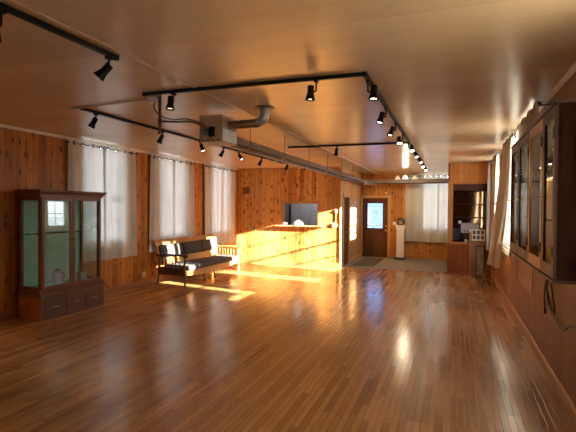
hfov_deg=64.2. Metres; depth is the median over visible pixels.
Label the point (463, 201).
mirror
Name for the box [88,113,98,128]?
track light
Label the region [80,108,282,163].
track
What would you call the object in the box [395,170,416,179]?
ceiling fixture
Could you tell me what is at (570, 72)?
trim
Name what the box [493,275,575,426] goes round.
baseboard
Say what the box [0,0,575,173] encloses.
ceiling
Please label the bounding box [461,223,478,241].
printer
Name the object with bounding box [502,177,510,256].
window
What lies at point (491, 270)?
easel
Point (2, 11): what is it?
track light
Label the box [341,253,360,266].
baseboard
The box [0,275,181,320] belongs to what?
baseboard
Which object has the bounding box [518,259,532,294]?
board
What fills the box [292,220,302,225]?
mixing bowl
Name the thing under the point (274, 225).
shelf
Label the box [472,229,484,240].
photo board
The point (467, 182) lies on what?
case
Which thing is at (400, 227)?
pedestal stand
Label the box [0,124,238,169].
trim
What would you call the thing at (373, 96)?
track light
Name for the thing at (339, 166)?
trim
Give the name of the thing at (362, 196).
trim
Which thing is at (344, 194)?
trim
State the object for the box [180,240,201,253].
cushion
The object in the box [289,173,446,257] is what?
wall
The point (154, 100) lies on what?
cable
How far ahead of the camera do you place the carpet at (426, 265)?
14.11 m
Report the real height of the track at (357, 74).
0.037 m
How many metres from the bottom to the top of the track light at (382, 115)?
0.192 m
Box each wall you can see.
[0,127,238,312]
[238,168,339,262]
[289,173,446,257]
[341,167,361,262]
[493,71,575,406]
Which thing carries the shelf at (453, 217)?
attached to the case
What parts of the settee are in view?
leg, post, rail, armrest, rail, leg, rail, armrest, leg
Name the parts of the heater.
access panel, plate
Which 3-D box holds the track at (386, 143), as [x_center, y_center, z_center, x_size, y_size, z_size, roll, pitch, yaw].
[1.100,-1.359,8.809,2.320,0.037,0.040,1,1,20]
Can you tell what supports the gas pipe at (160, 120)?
attached to the ceiling
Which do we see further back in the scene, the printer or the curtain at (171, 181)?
the printer
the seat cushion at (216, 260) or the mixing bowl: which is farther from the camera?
the mixing bowl
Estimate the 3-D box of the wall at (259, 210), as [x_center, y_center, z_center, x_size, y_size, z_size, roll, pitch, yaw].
[0.002,0.011,14.145,3.320,2.980,0.120,1,1,20]
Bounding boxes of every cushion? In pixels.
[159,243,183,257]
[164,254,238,270]
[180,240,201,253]
[199,238,217,250]
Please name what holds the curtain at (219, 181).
hanging from the wall at (28, 160)
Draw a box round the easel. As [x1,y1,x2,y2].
[481,259,492,291]
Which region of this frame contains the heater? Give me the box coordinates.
[200,114,447,184]
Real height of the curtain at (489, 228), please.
2.219 m
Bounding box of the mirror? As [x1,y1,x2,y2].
[452,191,486,241]
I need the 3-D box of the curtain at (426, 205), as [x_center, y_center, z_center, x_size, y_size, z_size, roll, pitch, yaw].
[4.990,-0.258,15.655,2.060,2.320,0.155,1,1,20]
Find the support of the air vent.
in the wall at (259, 210)
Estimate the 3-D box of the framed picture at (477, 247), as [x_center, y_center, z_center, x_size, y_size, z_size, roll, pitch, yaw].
[4.959,1.112,11.970,0.340,0.930,0.050,1,1,20]
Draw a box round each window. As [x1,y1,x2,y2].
[418,173,447,176]
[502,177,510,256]
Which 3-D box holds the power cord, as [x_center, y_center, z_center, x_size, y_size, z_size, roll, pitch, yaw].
[2.395,0.834,3.903,0.049,0.470,2.342,1,1,20]
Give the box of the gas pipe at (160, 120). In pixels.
[158,96,203,134]
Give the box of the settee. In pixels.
[153,234,240,286]
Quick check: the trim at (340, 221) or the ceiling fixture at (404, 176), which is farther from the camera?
the ceiling fixture at (404, 176)
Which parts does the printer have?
lid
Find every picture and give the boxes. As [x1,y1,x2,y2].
[471,241,484,276]
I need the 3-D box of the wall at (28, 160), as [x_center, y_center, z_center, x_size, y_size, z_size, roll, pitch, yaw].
[-3.855,0.081,8.560,0.160,2.980,19.820,1,1,20]
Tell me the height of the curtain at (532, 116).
1.628 m
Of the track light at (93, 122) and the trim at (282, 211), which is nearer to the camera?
the track light at (93, 122)
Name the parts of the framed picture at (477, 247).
frame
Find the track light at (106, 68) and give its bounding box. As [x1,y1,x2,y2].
[94,55,112,80]
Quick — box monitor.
[453,228,461,241]
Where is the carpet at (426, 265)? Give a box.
[342,257,446,272]
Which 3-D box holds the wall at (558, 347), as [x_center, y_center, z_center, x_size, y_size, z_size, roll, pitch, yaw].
[3.269,0.179,6.001,0.160,2.980,19.820,1,1,20]
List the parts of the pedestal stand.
globe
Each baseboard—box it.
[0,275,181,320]
[239,258,338,267]
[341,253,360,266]
[391,255,446,259]
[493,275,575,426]
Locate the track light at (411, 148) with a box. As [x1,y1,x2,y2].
[408,142,414,152]
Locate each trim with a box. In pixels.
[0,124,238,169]
[5,0,377,173]
[239,166,339,169]
[280,201,320,225]
[339,166,341,267]
[342,193,349,265]
[361,195,390,257]
[492,62,575,162]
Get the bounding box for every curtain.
[65,139,137,261]
[149,154,194,251]
[202,164,236,243]
[405,174,447,241]
[486,154,499,250]
[487,135,511,267]
[510,100,550,246]
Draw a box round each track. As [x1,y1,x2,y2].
[0,2,118,60]
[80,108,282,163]
[142,71,366,96]
[288,142,407,148]
[363,73,422,161]
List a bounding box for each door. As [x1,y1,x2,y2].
[344,197,347,263]
[362,198,387,257]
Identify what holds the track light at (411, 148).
hanging from the track at (380, 97)
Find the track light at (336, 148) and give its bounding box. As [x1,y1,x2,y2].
[334,146,337,155]
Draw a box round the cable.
[69,97,210,138]
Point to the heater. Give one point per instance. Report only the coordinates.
(217, 126)
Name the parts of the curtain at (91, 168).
panel, rod, panel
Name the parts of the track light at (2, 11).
arm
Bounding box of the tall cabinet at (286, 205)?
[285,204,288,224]
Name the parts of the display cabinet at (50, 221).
panel, panel, peg rail, drawer, door, case frame, cornice, plinth moulding, drawer, door, drawer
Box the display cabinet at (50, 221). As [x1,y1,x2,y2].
[14,189,106,321]
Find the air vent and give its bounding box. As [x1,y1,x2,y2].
[243,187,249,193]
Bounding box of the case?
[446,162,491,275]
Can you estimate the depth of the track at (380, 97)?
5.65 m
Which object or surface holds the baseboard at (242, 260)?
attached to the wall at (259, 210)
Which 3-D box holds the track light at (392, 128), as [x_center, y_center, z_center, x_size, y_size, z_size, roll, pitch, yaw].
[1.450,-1.202,6.412,0.139,0.193,0.100,1,1,20]
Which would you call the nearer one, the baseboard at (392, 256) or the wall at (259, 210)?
the wall at (259, 210)
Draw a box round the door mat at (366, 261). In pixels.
[353,258,383,265]
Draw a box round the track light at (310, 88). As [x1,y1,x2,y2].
[305,79,318,100]
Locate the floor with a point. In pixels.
(259, 347)
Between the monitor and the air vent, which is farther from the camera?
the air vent
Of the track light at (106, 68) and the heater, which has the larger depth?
the heater
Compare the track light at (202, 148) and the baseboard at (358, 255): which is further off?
the baseboard at (358, 255)
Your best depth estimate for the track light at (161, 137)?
7.27 m
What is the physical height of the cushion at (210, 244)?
0.291 m
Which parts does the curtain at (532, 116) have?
panel, panel, rod, panel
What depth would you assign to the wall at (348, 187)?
15.28 m
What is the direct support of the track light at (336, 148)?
hanging from the track at (386, 143)
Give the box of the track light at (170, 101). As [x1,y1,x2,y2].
[165,93,175,110]
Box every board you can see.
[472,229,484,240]
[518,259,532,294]
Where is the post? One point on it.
(470, 229)
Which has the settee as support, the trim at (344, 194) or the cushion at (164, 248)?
the cushion at (164, 248)
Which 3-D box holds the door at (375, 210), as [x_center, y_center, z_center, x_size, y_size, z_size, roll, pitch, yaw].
[3.116,0.419,16.448,0.906,2.130,0.150,1,1,20]
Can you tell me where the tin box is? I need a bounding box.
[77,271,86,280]
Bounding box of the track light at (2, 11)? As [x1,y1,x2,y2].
[0,8,6,42]
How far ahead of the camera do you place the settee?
11.03 m
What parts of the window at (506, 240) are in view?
sash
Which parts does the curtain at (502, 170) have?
panel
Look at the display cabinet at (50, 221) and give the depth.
7.44 m
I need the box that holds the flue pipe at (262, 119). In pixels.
[227,105,274,129]
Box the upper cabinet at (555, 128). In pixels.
[508,97,575,284]
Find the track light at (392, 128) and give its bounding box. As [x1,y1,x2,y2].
[387,123,396,136]
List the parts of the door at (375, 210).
pane, lite frame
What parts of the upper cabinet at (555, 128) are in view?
door, panel, door, door, panel, moulding, cornice, amber panel, amber panel, door, panel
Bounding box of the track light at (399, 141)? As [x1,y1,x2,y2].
[397,133,403,145]
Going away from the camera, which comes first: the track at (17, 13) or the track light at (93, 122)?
the track at (17, 13)
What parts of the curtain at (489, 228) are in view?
panel, panel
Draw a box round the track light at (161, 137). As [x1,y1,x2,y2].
[156,131,164,143]
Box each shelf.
[274,225,324,226]
[453,217,486,217]
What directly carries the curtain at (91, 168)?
hanging from the wall at (28, 160)
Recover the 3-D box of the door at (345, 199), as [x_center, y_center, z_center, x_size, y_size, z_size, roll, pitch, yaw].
[1.760,0.462,14.295,0.100,2.080,0.740,1,1,20]
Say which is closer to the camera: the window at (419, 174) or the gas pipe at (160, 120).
the gas pipe at (160, 120)
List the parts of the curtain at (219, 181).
panel, panel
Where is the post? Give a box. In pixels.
[469,229,470,275]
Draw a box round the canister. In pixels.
[51,268,64,284]
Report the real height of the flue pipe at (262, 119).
0.256 m
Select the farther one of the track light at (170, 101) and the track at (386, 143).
the track at (386, 143)
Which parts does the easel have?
leg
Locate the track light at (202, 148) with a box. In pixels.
[199,141,205,151]
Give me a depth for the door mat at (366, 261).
14.68 m
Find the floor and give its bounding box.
[0,262,575,431]
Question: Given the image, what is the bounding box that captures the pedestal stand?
[394,218,405,259]
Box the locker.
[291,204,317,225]
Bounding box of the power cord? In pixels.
[543,279,575,331]
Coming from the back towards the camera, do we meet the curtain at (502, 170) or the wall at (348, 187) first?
the wall at (348, 187)
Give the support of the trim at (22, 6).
attached to the ceiling
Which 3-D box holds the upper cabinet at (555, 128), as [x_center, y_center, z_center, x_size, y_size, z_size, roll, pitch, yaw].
[2.447,-0.192,4.421,0.325,1.305,2.636,1,1,20]
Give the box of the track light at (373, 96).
[366,80,377,100]
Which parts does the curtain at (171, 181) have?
panel, panel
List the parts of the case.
door, frame, header panel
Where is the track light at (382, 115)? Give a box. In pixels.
[376,108,387,124]
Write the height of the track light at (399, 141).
0.195 m
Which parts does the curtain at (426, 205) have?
panel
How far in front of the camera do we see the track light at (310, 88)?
4.29 m
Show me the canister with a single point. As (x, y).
(57, 277)

